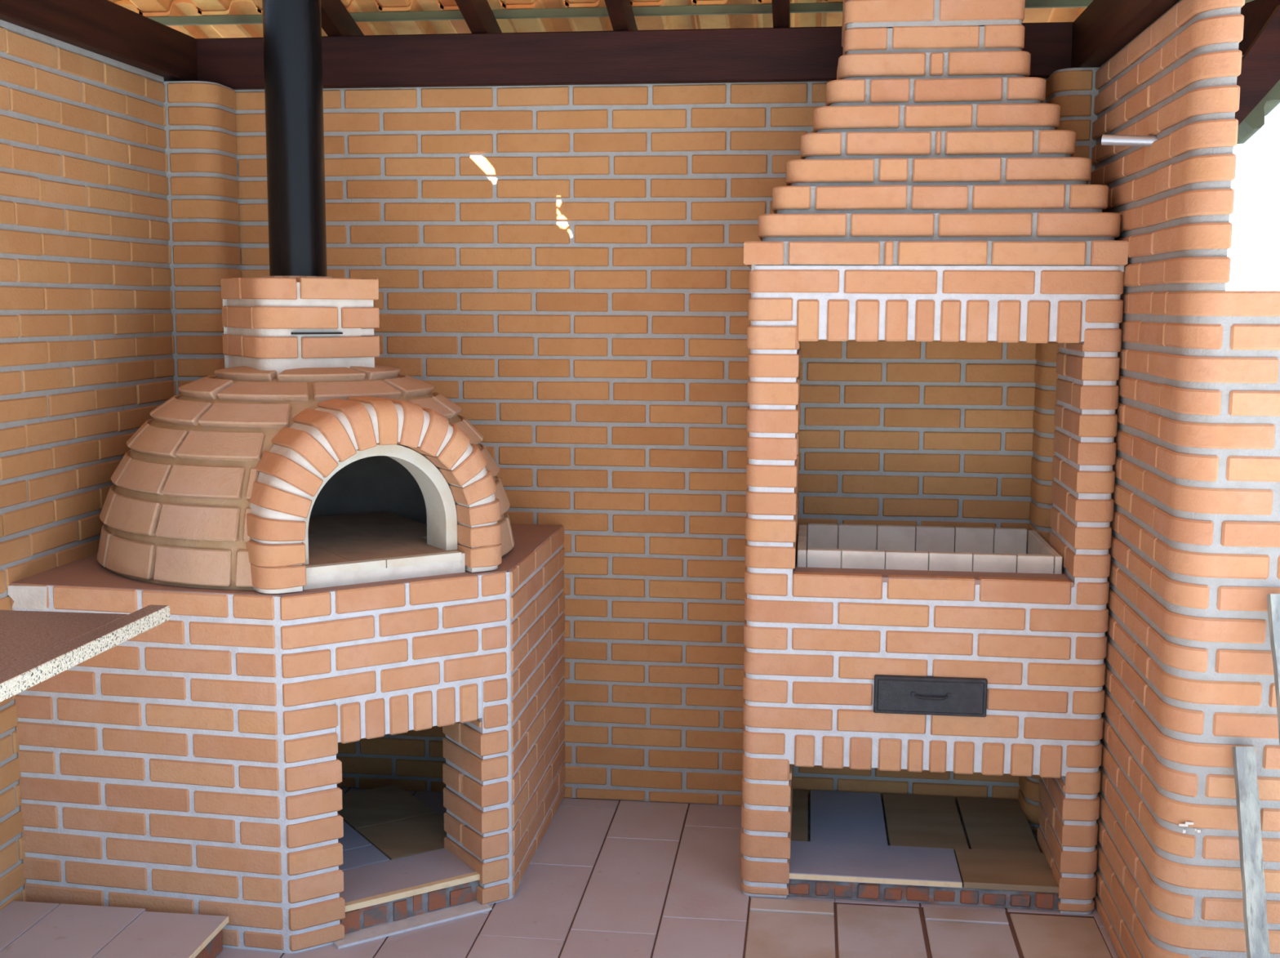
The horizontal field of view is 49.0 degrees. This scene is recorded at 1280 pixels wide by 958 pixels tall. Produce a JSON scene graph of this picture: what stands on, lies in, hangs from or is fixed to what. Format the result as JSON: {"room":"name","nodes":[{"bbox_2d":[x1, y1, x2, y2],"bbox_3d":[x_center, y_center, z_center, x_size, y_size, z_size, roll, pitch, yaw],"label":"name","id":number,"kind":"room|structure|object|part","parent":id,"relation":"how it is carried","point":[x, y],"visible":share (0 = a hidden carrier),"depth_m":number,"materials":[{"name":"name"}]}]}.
{"room":"outdoor barbecue patio","nodes":[
{"label":"outdoor barbecue patio","id":0,"kind":"room"},
{"bbox_2d":[0,26,176,910],"bbox_3d":[-1.818,0.206,2.067,0.128,2.283,5.200,1,7,7],"label":"wall","id":1,"kind":"structure","parent":0,"point":[87,340],"depth_m":3.77,"materials":[{"name":"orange brick"}]},
{"bbox_2d":[0,19,164,82],"bbox_3d":[-1.766,-0.920,1.831,0.004,0.017,5.020,1,7,7],"label":"trim","id":2,"kind":"structure","parent":1,"relation":"on","point":[7,25],"depth_m":3.80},
{"bbox_2d":[0,604,170,702],"bbox_3d":[-1.554,0.497,1.816,0.522,0.034,3.098,1,7,7],"label":"countertop","id":3,"kind":"structure","parent":1,"relation":"attached to","point":[36,646],"depth_m":3.00,"materials":[{"name":"brown stone"}]},
{"bbox_2d":[0,0,197,81],"bbox_3d":[-1.794,-1.007,1.898,0.168,0.142,5.166,1,7,7],"label":"beam","id":4,"kind":"structure","parent":1,"relation":"on","point":[108,28],"depth_m":3.90,"materials":[{"name":"brown wood"}]},
{"bbox_2d":[163,80,240,395],"bbox_3d":[-1.377,-0.096,4.519,0.164,2.282,0.188,1,7,7],"label":"column","id":5,"kind":"structure","parent":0,"point":[200,128],"depth_m":4.36,"materials":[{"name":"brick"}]},
{"bbox_2d":[108,0,1086,38],"bbox_3d":[-0.263,-1.922,1.541,4.646,1.974,7.185,1,7,7],"label":"ceiling","id":6,"kind":"structure","parent":0,"point":[148,8],"depth_m":4.54,"materials":[{"name":"wood"}]},
{"bbox_2d":[147,0,1253,25],"bbox_3d":[-0.102,-1.464,4.402,4.200,0.026,0.020,1,7,7],"label":"batten","id":7,"kind":"object","parent":6,"relation":"attached to","point":[814,7],"visible":0.62,"depth_m":4.41,"materials":[{"name":"orange wood"}]},
{"bbox_2d":[235,78,1047,805],"bbox_3d":[-0.063,-0.088,4.512,2.976,2.283,0.128,1,7,7],"label":"wall","id":8,"kind":"structure","parent":0,"point":[563,265],"depth_m":4.42,"materials":[{"name":"brick"}]},
{"bbox_2d":[195,22,1073,89],"bbox_3d":[-0.050,-1.295,4.344,2.896,0.155,0.142,1,7,7],"label":"beam","id":9,"kind":"structure","parent":8,"relation":"on","point":[791,54],"depth_m":4.29,"materials":[{"name":"brown wood"}]},
{"bbox_2d":[320,0,364,35],"bbox_3d":[-1.289,-1.848,1.522,0.048,1.922,6.750,1,7,7],"label":"rafter","id":10,"kind":"object","parent":9,"relation":"on","point":[336,20],"visible":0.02,"depth_m":4.35,"materials":[{"name":"brown wood"}]},
{"bbox_2d":[454,0,502,33],"bbox_3d":[-0.832,-1.839,1.467,0.048,1.922,6.750,1,7,7],"label":"rafter","id":11,"kind":"object","parent":9,"relation":"on","point":[478,15],"visible":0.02,"depth_m":4.27,"materials":[{"name":"brown wood"}]},
{"bbox_2d":[604,0,637,31],"bbox_3d":[-0.394,-1.830,1.414,0.048,1.922,6.750,1,7,7],"label":"rafter","id":12,"kind":"object","parent":9,"relation":"on","point":[620,13],"visible":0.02,"depth_m":4.21,"materials":[{"name":"brown wood"}]},
{"bbox_2d":[771,0,790,27],"bbox_3d":[0.089,-1.821,1.356,0.048,1.922,6.750,1,7,7],"label":"rafter","id":13,"kind":"object","parent":9,"relation":"on","point":[780,8],"visible":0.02,"depth_m":4.14,"materials":[{"name":"brown wood"}]},
{"bbox_2d":[216,786,1119,957],"bbox_3d":[0.524,1.450,1.857,4.636,0.124,5.450,1,7,7],"label":"floor","id":14,"kind":"structure","parent":0,"point":[606,877],"depth_m":3.72,"materials":[{"name":"pink tile"}]},
{"bbox_2d":[0,900,228,957],"bbox_3d":[-1.501,1.319,1.962,0.584,0.100,3.198,1,7,7],"label":"tiled step","id":15,"kind":"structure","parent":14,"relation":"on","point":[28,929],"depth_m":3.40,"materials":[{"name":"tile"}]},
{"bbox_2d":[7,0,565,952],"bbox_3d":[-0.912,-0.926,3.847,1.218,4.100,1.204,1,7,7],"label":"oven","id":16,"kind":"object","parent":14,"relation":"on","point":[334,551],"visible":1,"depth_m":3.57,"materials":[{"name":"orange brick"}]},
{"bbox_3d":[-0.937,-0.405,3.879,0.138,0.005,0.274,-4,8,-33],"label":"damper plate","id":17,"kind":"part","parent":16,"relation":"part of","materials":[{"name":"metal"}]},
{"bbox_3d":[-0.656,0.230,3.592,0.439,0.054,0.048,-4,8,-33],"label":"mouth sill","id":18,"kind":"part","parent":16,"relation":"part of","materials":[{"name":"white stone"}]},
{"bbox_2d":[740,0,1128,914],"bbox_3d":[0.786,-0.524,3.916,0.965,3.300,0.728,1,7,7],"label":"barbecue grill","id":19,"kind":"object","parent":14,"relation":"on","point":[934,193],"visible":1,"depth_m":3.70,"materials":[{"name":"orange brick"}]},
{"bbox_2d":[796,523,1062,573],"bbox_3d":[0.810,0.242,4.050,0.707,0.147,0.506,1,7,7],"label":"tray","id":20,"kind":"object","parent":19,"relation":"on","point":[979,549],"depth_m":4.10,"materials":[{"name":"white tile"}]},
{"bbox_3d":[0.775,0.566,3.772,0.293,0.102,0.142,1,7,7],"label":"ash drawer","id":21,"kind":"part","parent":19,"relation":"part of","materials":[{"name":"black metal"}]},
{"bbox_3d":[0.767,0.571,3.694,0.104,0.015,0.021,1,7,7],"label":"handle","id":22,"kind":"part","parent":19,"relation":"part of","materials":[{"name":"black metal"}]},
{"bbox_2d":[1231,746,1270,957],"bbox_3d":[1.306,0.920,2.981,0.044,0.673,0.204,0,7,-3],"label":"wooden lath","id":23,"kind":"object","parent":14,"relation":"on","point":[1248,812],"visible":1,"depth_m":2.99,"materials":[{"name":"grey wood"}]},
{"bbox_2d":[1266,593,1279,744],"bbox_3d":[1.354,0.764,2.871,0.044,1.011,0.356,0,7,-1],"label":"wooden lath","id":24,"kind":"object","parent":14,"relation":"on","point":[1273,599],"visible":1,"depth_m":2.95,"materials":[{"name":"grey wood"}]},
{"bbox_2d":[1017,67,1099,835],"bbox_3d":[1.246,-0.045,4.207,0.122,2.282,0.182,1,7,7],"label":"wall","id":25,"kind":"structure","parent":0,"point":[1073,89],"depth_m":4.12,"materials":[{"name":"brick"}]},
{"bbox_2d":[1071,0,1179,67],"bbox_3d":[1.248,-1.184,3.492,0.117,0.153,1.246,1,7,7],"label":"beam","id":26,"kind":"structure","parent":25,"relation":"on","point":[1104,27],"depth_m":3.64,"materials":[{"name":"brown wood"}]},
{"bbox_2d":[1090,0,1279,957],"bbox_3d":[2.102,0.041,3.544,1.763,2.282,1.302,1,7,7],"label":"wall","id":27,"kind":"structure","parent":0,"point":[1194,551],"depth_m":3.08,"materials":[{"name":"orange brick"}]},
{"bbox_2d":[1101,134,1157,146],"bbox_3d":[1.163,-0.800,3.321,0.135,0.035,0.025,4,8,26],"label":"pipe","id":28,"kind":"object","parent":27,"relation":"attached to","point":[1107,140],"visible":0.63,"depth_m":3.32,"materials":[{"name":"silver metal"}]},
{"bbox_2d":[1238,0,1279,57],"bbox_3d":[1.723,-1.163,3.454,0.100,0.150,1.588,-1,7,-10],"label":"beam","id":29,"kind":"structure","parent":27,"relation":"on","point":[1256,13],"depth_m":3.71,"materials":[{"name":"brown wood"}]},
{"bbox_2d":[1235,4,1279,124],"bbox_3d":[1.608,-1.024,3.526,0.300,0.325,0.040,1,7,7],"label":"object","id":30,"kind":"structure","parent":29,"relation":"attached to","point":[1260,64],"depth_m":3.51,"materials":[{"name":"brown wood"}]},
{"bbox_2d":[1236,80,1279,143],"bbox_3d":[1.660,-1.032,3.747,0.181,0.232,0.386,2,7,17],"label":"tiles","id":31,"kind":"structure","parent":29,"relation":"attached to","point":[1254,121],"depth_m":3.60,"materials":[{"name":"green"}]}
]}

